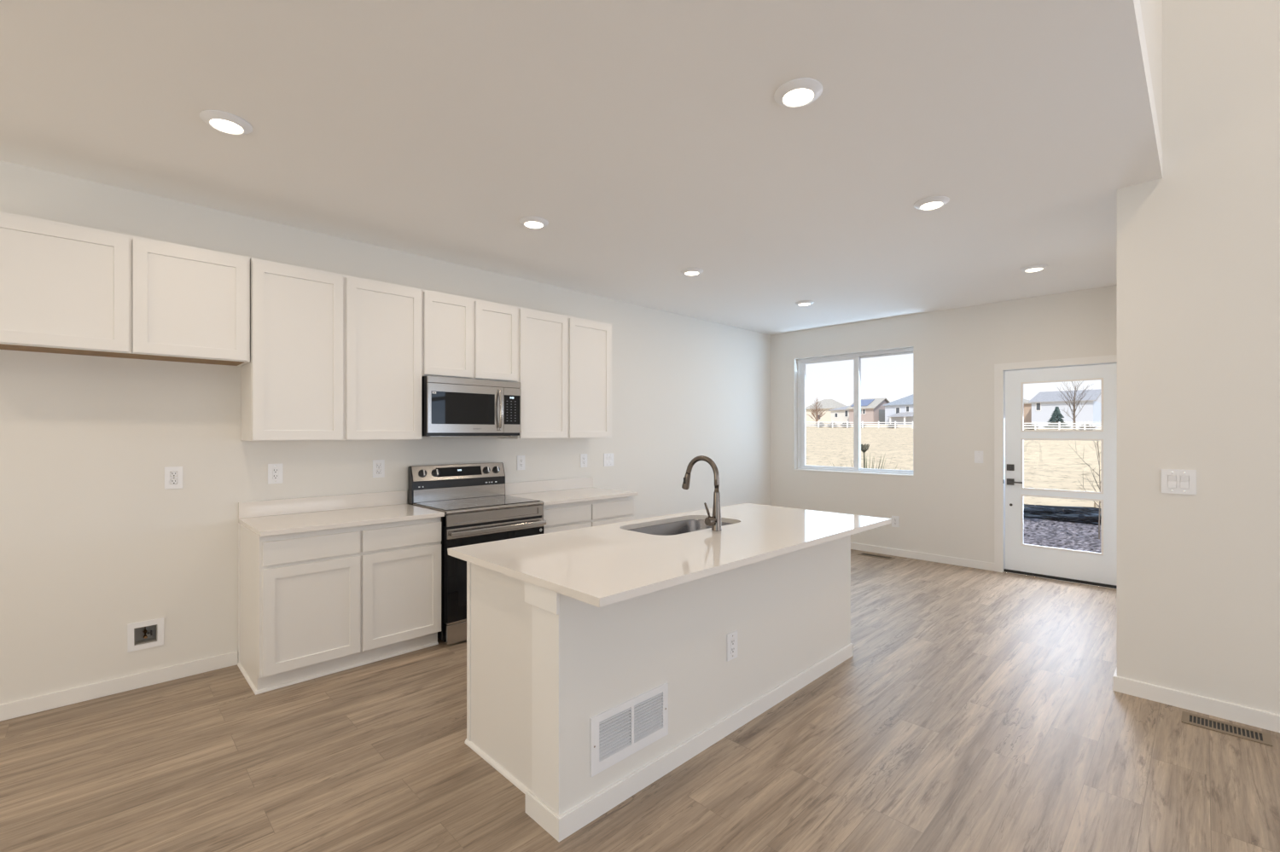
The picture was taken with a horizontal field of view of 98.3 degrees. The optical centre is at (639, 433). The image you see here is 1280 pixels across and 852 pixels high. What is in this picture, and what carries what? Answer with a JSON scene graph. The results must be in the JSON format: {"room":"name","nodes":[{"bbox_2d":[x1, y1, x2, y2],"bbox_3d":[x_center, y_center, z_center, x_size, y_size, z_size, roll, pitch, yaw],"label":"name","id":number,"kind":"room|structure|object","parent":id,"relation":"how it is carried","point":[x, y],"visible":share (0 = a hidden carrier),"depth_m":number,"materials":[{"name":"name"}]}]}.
{"room":"kitchen","nodes":[
{"label":"kitchen","id":0,"kind":"room"},
{"bbox_2d":[0,161,770,704],"bbox_3d":[-1.841,0.038,4.216,10.479,2.816,0.120,0,0,-44],"label":"wall","id":1,"kind":"structure","parent":0,"point":[94,544],"depth_m":3.31,"materials":[{"name":"white paint"}]},
{"bbox_2d":[0,651,238,721],"bbox_3d":[-4.024,1.405,1.979,4.228,0.083,0.014,0,0,-44],"label":"baseboard","id":2,"kind":"structure","parent":1,"relation":"attached to","point":[60,699],"depth_m":3.06,"materials":[{"name":"white paint"}]},
{"bbox_2d":[0,211,250,366],"bbox_3d":[-2.810,-0.723,2.938,1.174,0.614,0.344,0,0,-44],"label":"upper cabinet","id":3,"kind":"object","parent":1,"relation":"attached to","point":[66,288],"visible":1,"depth_m":2.84,"materials":[{"name":"white paint"}]},
{"bbox_2d":[127,617,163,652],"bbox_3d":[-2.849,1.153,3.190,0.156,0.157,0.081,0,0,-44],"label":"water supply box","id":4,"kind":"object","parent":1,"relation":"attached to","point":[148,631],"visible":1,"depth_m":3.19,"materials":[{"name":"white plastic"}]},
{"bbox_2d":[164,466,182,489],"bbox_3d":[-2.735,0.262,3.248,0.082,0.129,0.009,0,0,-44],"label":"wall outlet","id":5,"kind":"object","parent":1,"relation":"attached to","point":[168,469],"visible":1,"depth_m":3.25,"materials":[{"name":"white plastic"}]},
{"bbox_2d":[169,479,177,483],"bbox_3d":[-2.735,0.284,3.248,0.032,0.027,0.008,0,0,-44],"label":"receptacle","id":6,"kind":"object","parent":5,"relation":"attached to","point":[172,481],"depth_m":3.24,"materials":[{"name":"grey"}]},
{"bbox_2d":[169,471,177,477],"bbox_3d":[-2.735,0.240,3.248,0.032,0.027,0.008,0,0,-44],"label":"receptacle","id":7,"kind":"object","parent":5,"relation":"attached to","point":[173,474],"depth_m":3.24,"materials":[{"name":"grey plastic"}]},
{"bbox_2d":[267,463,282,483],"bbox_3d":[-2.373,0.264,3.603,0.082,0.129,0.009,0,0,-44],"label":"wall outlet","id":8,"kind":"object","parent":1,"relation":"attached to","point":[275,471],"visible":1,"depth_m":3.60,"materials":[{"name":"white plastic"}]},
{"bbox_2d":[272,468,278,479],"bbox_3d":[-2.373,0.264,3.603,0.033,0.067,0.008,0,0,-44],"label":"receptacle","id":9,"kind":"object","parent":8,"relation":"attached to","point":[275,471],"depth_m":3.60,"materials":[{"name":"white plastic"}]},
{"bbox_2d":[238,490,407,518],"bbox_3d":[-2.138,0.484,3.825,1.042,0.101,0.019,0,0,-44],"label":"backsplash","id":10,"kind":"structure","parent":1,"relation":"attached to","point":[280,507],"depth_m":3.77,"materials":[{"name":"white stone"}]},
{"bbox_2d":[241,257,421,441],"bbox_3d":[-2.025,-0.492,3.709,1.011,1.076,0.344,0,0,-44],"label":"upper cabinet","id":11,"kind":"object","parent":1,"relation":"attached to","point":[334,356],"visible":0.94,"depth_m":3.53,"materials":[{"name":"white paint"}]},
{"bbox_2d":[372,459,384,477],"bbox_3d":[-1.913,0.261,4.054,0.082,0.129,0.009,0,0,-44],"label":"wall outlet","id":12,"kind":"object","parent":1,"relation":"attached to","point":[375,462],"visible":1,"depth_m":4.05,"materials":[{"name":"white plastic"}]},
{"bbox_2d":[421,289,517,382],"bbox_3d":[-1.382,-0.720,4.339,0.788,0.620,0.344,0,0,-44],"label":"upper cabinet","id":13,"kind":"object","parent":1,"relation":"attached to","point":[462,337],"visible":0.77,"depth_m":4.18,"materials":[{"name":"white paint"}]},
{"bbox_2d":[421,375,521,436],"bbox_3d":[-1.347,-0.190,4.295,0.762,0.434,0.455,0,0,-44],"label":"microwave","id":14,"kind":"object","parent":13,"relation":"attached to","point":[450,407],"visible":1,"depth_m":4.13,"materials":[{"name":"silver metal"}]},
{"bbox_2d":[517,455,524,470],"bbox_3d":[-1.052,0.263,4.899,0.082,0.129,0.009,0,0,-44],"label":"wall outlet","id":15,"kind":"object","parent":1,"relation":"attached to","point":[520,459],"visible":1,"depth_m":4.89,"materials":[{"name":"white plastic"}]},
{"bbox_2d":[519,459,523,466],"bbox_3d":[-1.052,0.263,4.900,0.033,0.067,0.008,0,0,-44],"label":"receptacle","id":16,"kind":"object","parent":15,"relation":"attached to","point":[520,460],"depth_m":4.90,"materials":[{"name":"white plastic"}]},
{"bbox_2d":[505,477,593,494],"bbox_3d":[-0.832,0.484,5.107,1.020,0.101,0.019,0,0,-44],"label":"backsplash","id":17,"kind":"structure","parent":1,"relation":"attached to","point":[578,483],"depth_m":5.08,"materials":[{"name":"white stone"}]},
{"bbox_2d":[497,307,611,438],"bbox_3d":[-0.735,-0.492,4.975,1.024,1.076,0.344,0,0,-44],"label":"upper cabinet","id":18,"kind":"object","parent":1,"relation":"attached to","point":[565,362],"visible":0.93,"depth_m":4.80,"materials":[{"name":"white paint"}]},
{"bbox_2d":[580,453,587,467],"bbox_3d":[-0.547,0.268,5.395,0.082,0.129,0.008,0,0,-44],"label":"wall outlet","id":19,"kind":"object","parent":1,"relation":"attached to","point":[583,456],"visible":1,"depth_m":5.39,"materials":[{"name":"white plastic"}]},
{"bbox_2d":[603,453,613,466],"bbox_3d":[-0.316,0.271,5.622,0.133,0.129,0.009,0,0,-44],"label":"light switch","id":20,"kind":"object","parent":1,"relation":"attached to","point":[608,458],"visible":1,"depth_m":5.61,"materials":[{"name":"white plastic"}]},
{"bbox_2d":[0,0,1162,335],"bbox_3d":[-0.411,-1.440,2.760,10.479,0.140,4.202,0,0,-44],"label":"ceiling","id":21,"kind":"structure","parent":0,"point":[652,139],"depth_m":2.52,"materials":[{"name":"white paint"}]},
{"bbox_2d":[199,110,252,134],"bbox_3d":[-1.819,-1.359,2.437,0.188,0.022,0.188,0,0,-44],"label":"recessed light","id":22,"kind":"object","parent":21,"relation":"in","point":[222,121],"visible":1,"depth_m":2.41,"materials":[{"name":"white plastic"}]},
{"bbox_2d":[518,216,548,228],"bbox_3d":[-0.688,-1.359,3.588,0.188,0.022,0.188,0,0,-44],"label":"recessed light","id":23,"kind":"object","parent":21,"relation":"in","point":[528,222],"visible":1,"depth_m":3.56,"materials":[{"name":"white plastic"}]},
{"bbox_2d":[680,267,703,275],"bbox_3d":[0.439,-1.359,4.678,0.188,0.022,0.188,0,0,-44],"label":"recessed light","id":24,"kind":"object","parent":21,"relation":"in","point":[689,271],"visible":1,"depth_m":4.64,"materials":[{"name":"white plastic"}]},
{"bbox_2d":[773,77,822,107],"bbox_3d":[0.636,-1.359,2.227,0.188,0.022,0.188,0,0,-44],"label":"recessed light","id":25,"kind":"object","parent":21,"relation":"in","point":[798,92],"visible":1,"depth_m":2.20,"materials":[{"name":"white plastic"}]},
{"bbox_2d":[795,300,814,306],"bbox_3d":[1.725,-1.359,5.806,0.188,0.022,0.188,0,0,-44],"label":"recessed light","id":26,"kind":"object","parent":21,"relation":"in","point":[805,303],"visible":1,"depth_m":5.76,"materials":[{"name":"white plastic"}]},
{"bbox_2d":[913,196,949,210],"bbox_3d":[1.731,-1.359,3.287,0.188,0.022,0.188,0,0,-44],"label":"recessed light","id":27,"kind":"object","parent":21,"relation":"in","point":[933,202],"visible":1,"depth_m":3.25,"materials":[{"name":"white plastic"}]},
{"bbox_2d":[1020,264,1047,272],"bbox_3d":[3.260,-1.359,4.580,0.188,0.022,0.188,0,0,-44],"label":"recessed light","id":28,"kind":"object","parent":21,"relation":"in","point":[1035,268],"visible":1,"depth_m":4.55,"materials":[{"name":"white plastic"}]},
{"bbox_2d":[0,549,1279,851],"bbox_3d":[1.171,1.476,1.147,10.479,0.060,8.720,0,0,-44],"label":"floor","id":29,"kind":"structure","parent":0,"point":[971,710],"depth_m":2.41,"materials":[{"name":"brown wood"}]},
{"bbox_2d":[237,517,441,695],"bbox_3d":[-1.931,1.005,3.605,1.045,0.882,0.624,0,0,-44],"label":"base cabinet","id":30,"kind":"object","parent":29,"relation":"on","point":[312,605],"visible":0.97,"depth_m":3.32,"materials":[{"name":"white paint"}]},
{"bbox_2d":[238,490,444,536],"bbox_3d":[-1.917,0.498,3.600,1.042,0.130,0.651,0,0,-44],"label":"countertop","id":31,"kind":"structure","parent":30,"relation":"on","point":[266,518],"depth_m":3.61,"materials":[{"name":"white stone"}]},
{"bbox_2d":[407,462,546,645],"bbox_3d":[-1.227,0.847,4.210,0.788,1.198,0.694,0,0,-44],"label":"range","id":32,"kind":"object","parent":29,"relation":"on","point":[473,500],"visible":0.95,"depth_m":4.08,"materials":[{"name":"silver metal"}]},
{"bbox_2d":[413,494,543,515],"bbox_3d":[-1.222,0.539,4.206,0.782,0.034,0.562,0,0,-44],"label":"cooktop","id":33,"kind":"object","parent":32,"relation":"in","point":[468,504],"depth_m":4.13,"materials":[{"name":"grey glass"}]},
{"bbox_2d":[541,495,634,534],"bbox_3d":[-0.620,1.005,4.891,1.009,0.882,0.624,0,0,-44],"label":"base cabinet","id":34,"kind":"object","parent":29,"relation":"on","point":[587,514],"visible":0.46,"depth_m":4.64,"materials":[{"name":"white paint"}]},
{"bbox_2d":[505,477,638,506],"bbox_3d":[-0.610,0.498,4.882,1.020,0.130,0.651,0,0,-44],"label":"countertop","id":35,"kind":"structure","parent":34,"relation":"on","point":[566,491],"depth_m":4.92,"materials":[{"name":"white stone"}]},
{"bbox_2d":[464,535,852,842],"bbox_3d":[0.256,1.005,3.070,2.336,0.882,0.831,0,0,-44],"label":"kitchen island","id":36,"kind":"object","parent":29,"relation":"on","point":[542,663],"visible":0.65,"depth_m":2.39,"materials":[{"name":"white paint"}]},
{"bbox_2d":[590,682,668,777],"bbox_3d":[-0.034,1.177,2.218,0.422,0.219,0.012,0,0,-44],"label":"grille","id":37,"kind":"object","parent":36,"relation":"attached to","point":[650,715],"visible":1,"depth_m":2.20,"materials":[{"name":"white plastic"}]},
{"bbox_2d":[447,503,891,607],"bbox_3d":[0.340,0.548,3.003,2.383,0.031,1.086,0,0,-44],"label":"island countertop","id":38,"kind":"structure","parent":36,"relation":"on","point":[608,564],"depth_m":2.54,"materials":[{"name":"white stone"}]},
{"bbox_2d":[627,519,731,535],"bbox_3d":[0.249,0.663,3.251,0.784,0.198,0.450,0,0,-44],"label":"sink","id":39,"kind":"object","parent":38,"relation":"in","point":[689,526],"visible":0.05,"depth_m":3.49,"materials":[{"name":"silver metal"}]},
{"bbox_2d":[681,455,721,531],"bbox_3d":[0.319,0.330,3.097,0.128,0.408,0.274,0,0,-44],"label":"faucet","id":40,"kind":"object","parent":38,"relation":"on","point":[715,521],"visible":1,"depth_m":3.04,"materials":[{"name":"grey metal"}]},
{"bbox_2d":[726,630,737,662],"bbox_3d":[0.449,1.034,2.689,0.082,0.129,0.009,0,0,-44],"label":"wall outlet","id":41,"kind":"object","parent":36,"relation":"attached to","point":[731,638],"visible":1,"depth_m":2.68,"materials":[{"name":"white plastic"}]},
{"bbox_2d":[730,638,734,654],"bbox_3d":[0.449,1.034,2.690,0.033,0.067,0.008,0,0,-44],"label":"receptacle","id":42,"kind":"object","parent":41,"relation":"attached to","point":[732,640],"depth_m":2.68,"materials":[{"name":"white plastic"}]},
{"bbox_2d":[858,552,894,559],"bbox_3d":[2.771,1.444,6.496,0.145,0.004,0.385,0,0,-44],"label":"floor vent","id":43,"kind":"object","parent":29,"relation":"in","point":[860,554],"visible":1,"depth_m":6.48,"materials":[{"name":"brown metal"}]},
{"bbox_2d":[1181,711,1272,746],"bbox_3d":[2.864,1.444,2.711,0.150,0.004,0.300,0,0,-44],"label":"floor vent","id":44,"kind":"object","parent":29,"relation":"in","point":[1228,729],"visible":1,"depth_m":2.70,"materials":[{"name":"brown metal"}]},
{"bbox_2d":[770,285,1117,563],"bbox_3d":[3.290,0.038,6.354,0.160,2.816,4.015,0,0,-44],"label":"wall","id":45,"kind":"structure","parent":0,"point":[946,509],"depth_m":6.17,"materials":[{"name":"white paint"}]},
{"bbox_2d":[794,347,913,477],"bbox_3d":[2.672,-0.250,6.979,0.164,1.502,1.528,0,0,-44],"label":"window","id":46,"kind":"structure","parent":45,"relation":"in","point":[857,357],"depth_m":6.98,"materials":[{"name":"white paint"}]},
{"bbox_2d":[891,516,899,527],"bbox_3d":[3.008,1.042,6.520,0.009,0.129,0.082,0,0,-44],"label":"wall outlet","id":47,"kind":"object","parent":45,"relation":"attached to","point":[895,520],"visible":1,"depth_m":6.52,"materials":[{"name":"white plastic"}]},
{"bbox_2d":[850,542,994,571],"bbox_3d":[2.773,1.405,6.756,0.014,0.083,2.688,0,0,-44],"label":"baseboard","id":48,"kind":"structure","parent":45,"relation":"attached to","point":[917,555],"depth_m":6.28,"materials":[{"name":"white paint"}]},
{"bbox_2d":[974,451,983,463],"bbox_3d":[3.614,0.254,5.903,0.009,0.129,0.082,0,0,-44],"label":"light switch","id":49,"kind":"object","parent":45,"relation":"attached to","point":[978,455],"visible":1,"depth_m":5.90,"materials":[{"name":"white plastic"}]},
{"bbox_2d":[994,354,1117,590],"bbox_3d":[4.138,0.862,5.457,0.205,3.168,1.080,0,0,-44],"label":"door","id":50,"kind":"structure","parent":45,"relation":"in","point":[1011,556],"depth_m":5.51,"materials":[{"name":"white paint"}]},
{"bbox_2d":[1140,0,1162,149],"bbox_3d":[0.021,-2.632,0.324,7.684,2.244,0.120,0,0,-44],"label":"wall","id":51,"kind":"structure","parent":0,"point":[1151,10],"depth_m":2.58,"materials":[{"name":"white paint"}]},
{"bbox_2d":[1117,0,1279,715],"bbox_3d":[5.262,-1.154,2.349,2.635,5.200,4.705,0,0,-44],"label":"wall","id":52,"kind":"structure","parent":0,"point":[1198,244],"depth_m":2.86,"materials":[{"name":"white paint"}]},
{"bbox_2d":[1161,469,1196,494],"bbox_3d":[2.845,0.257,2.925,0.009,0.129,0.133,0,0,-44],"label":"light switch","id":53,"kind":"object","parent":52,"relation":"attached to","point":[1176,481],"visible":1,"depth_m":2.92,"materials":[{"name":"white plastic"}]},
{"bbox_2d":[1112,667,1279,733],"bbox_3d":[5.247,1.405,2.344,2.634,0.083,4.719,0,0,-44],"label":"baseboard","id":54,"kind":"structure","parent":52,"relation":"attached to","point":[1265,720],"depth_m":2.87,"materials":[{"name":"white paint"}]},
{"label":"outside","id":55,"kind":"structure","parent":0,"visible":0},
{"bbox_2d":[805,422,1100,508],"bbox_3d":[41.814,-2.536,103.018,176.000,8.464,160.000,0,0,-44],"label":"ground","id":56,"kind":"structure","parent":55,"point":[1047,464],"depth_m":30.14,"materials":[{"name":"beige plant"}]},
{"bbox_2d":[808,398,826,424],"bbox_3d":[38.375,-4.757,120.522,4.454,6.302,4.524,0,0,-44],"label":"bare tree","id":57,"kind":"object","parent":56,"relation":"on","point":[818,413],"visible":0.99,"depth_m":120.57,"materials":[{"name":"beige plant"}]},
{"bbox_2d":[805,399,845,422],"bbox_3d":[52.192,-5.204,153.834,10.900,8.500,9.900,0,0,-44],"label":"house","id":58,"kind":"structure","parent":56,"relation":"on","point":[827,404],"depth_m":150.74,"materials":[{"name":"beige"}]},
{"bbox_2d":[828,406,849,424],"bbox_3d":[52.472,-3.804,138.557,9.900,6.100,6.300,0,0,-44],"label":"house","id":59,"kind":"structure","parent":56,"relation":"on","point":[839,415],"depth_m":135.79,"materials":[{"name":"white"}]},
{"bbox_2d":[846,397,890,424],"bbox_3d":[55.058,-4.494,131.497,12.700,7.480,6.600,0,0,-44],"label":"house","id":60,"kind":"structure","parent":56,"relation":"on","point":[872,410],"depth_m":127.53,"materials":[{"name":"beige"}]},
{"bbox_2d":[887,423,897,428],"bbox_3d":[45.591,-1.361,99.737,2.327,1.237,2.563,0,0,-10],"label":"shrub","id":61,"kind":"object","parent":56,"relation":"on","point":[889,423],"visible":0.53,"depth_m":99.49,"materials":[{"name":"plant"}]},
{"bbox_2d":[882,394,913,424],"bbox_3d":[63.220,-5.154,121.503,14.450,9.200,15.300,0,0,-44],"label":"house","id":62,"kind":"structure","parent":56,"relation":"on","point":[899,410],"depth_m":120.65,"materials":[{"name":"white"}]},
{"bbox_2d":[805,421,1100,430],"bbox_3d":[44.649,-1.410,97.274,0.340,2.853,76.170,0,0,-44],"label":"rail fence","id":63,"kind":"object","parent":56,"relation":"on","point":[1059,423],"visible":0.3,"depth_m":95.91,"materials":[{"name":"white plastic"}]},
{"bbox_2d":[1023,399,1031,424],"bbox_3d":[77.624,-3.754,113.642,8.900,6.400,7.900,0,0,-44],"label":"house","id":64,"kind":"structure","parent":56,"relation":"on","point":[1026,407],"depth_m":109.22,"materials":[{"name":"beige"}]},
{"bbox_2d":[1023,424,1037,430],"bbox_3d":[59.927,-0.959,84.864,2.327,1.237,2.563,0,0,-29],"label":"shrub","id":65,"kind":"object","parent":56,"relation":"on","point":[1026,424],"visible":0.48,"depth_m":84.82,"materials":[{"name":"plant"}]},
{"bbox_2d":[1043,407,1070,428],"bbox_3d":[65.783,-2.382,87.304,3.085,3.600,3.598,0,0,-44],"label":"spruce tree","id":66,"kind":"object","parent":56,"relation":"on","point":[1057,415],"visible":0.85,"depth_m":86.88,"materials":[{"name":"green plant"}]},
{"bbox_2d":[1023,517,1100,552],"bbox_3d":[5.190,1.696,9.631,7.100,0.110,16.000,0,0,-44],"label":"soil strip","id":67,"kind":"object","parent":56,"relation":"on","point":[1080,537],"visible":0.06,"depth_m":9.34,"materials":[{"name":"grey gravel"}]},
{"bbox_2d":[831,443,901,470],"bbox_3d":[4.025,0.941,9.620,1.624,1.510,1.749,0,0,19],"label":"plant","id":68,"kind":"object","parent":67,"relation":"on","point":[864,448],"visible":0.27,"depth_m":9.59,"materials":[{"name":"green plant"}]},
{"bbox_2d":[1023,502,1100,525],"bbox_3d":[7.449,1.491,11.008,0.315,0.410,11.230,0,0,-44],"label":"fence","id":69,"kind":"object","parent":67,"relation":"on","point":[1074,514],"visible":0.16,"depth_m":10.47,"materials":[{"name":"black wood"}]},
{"bbox_2d":[1069,441,1100,539],"bbox_3d":[7.109,0.820,8.657,0.848,1.753,0.684,0,0,-44],"label":"sapling","id":70,"kind":"object","parent":67,"relation":"on","point":[1098,453],"visible":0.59,"depth_m":8.66,"materials":[{"name":"brown plant"}]},
{"bbox_2d":[1028,389,1100,428],"bbox_3d":[80.391,-4.244,103.327,20.400,7.380,9.500,0,0,-44],"label":"house","id":71,"kind":"structure","parent":56,"relation":"on","point":[1044,404],"depth_m":97.38,"materials":[{"name":"white"}]},
{"bbox_2d":[1057,380,1092,430],"bbox_3d":[66.229,-5.067,84.153,4.470,9.177,5.069,0,0,-44],"label":"bare tree","id":72,"kind":"object","parent":56,"relation":"on","point":[1073,404],"visible":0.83,"depth_m":84.05,"materials":[{"name":"brown plant"}]},
{"bbox_2d":[1078,424,1096,430],"bbox_3d":[64.803,-0.826,80.047,2.563,1.237,2.327,0,0,-13],"label":"shrub","id":73,"kind":"object","parent":56,"relation":"on","point":[1083,424],"visible":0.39,"depth_m":79.83,"materials":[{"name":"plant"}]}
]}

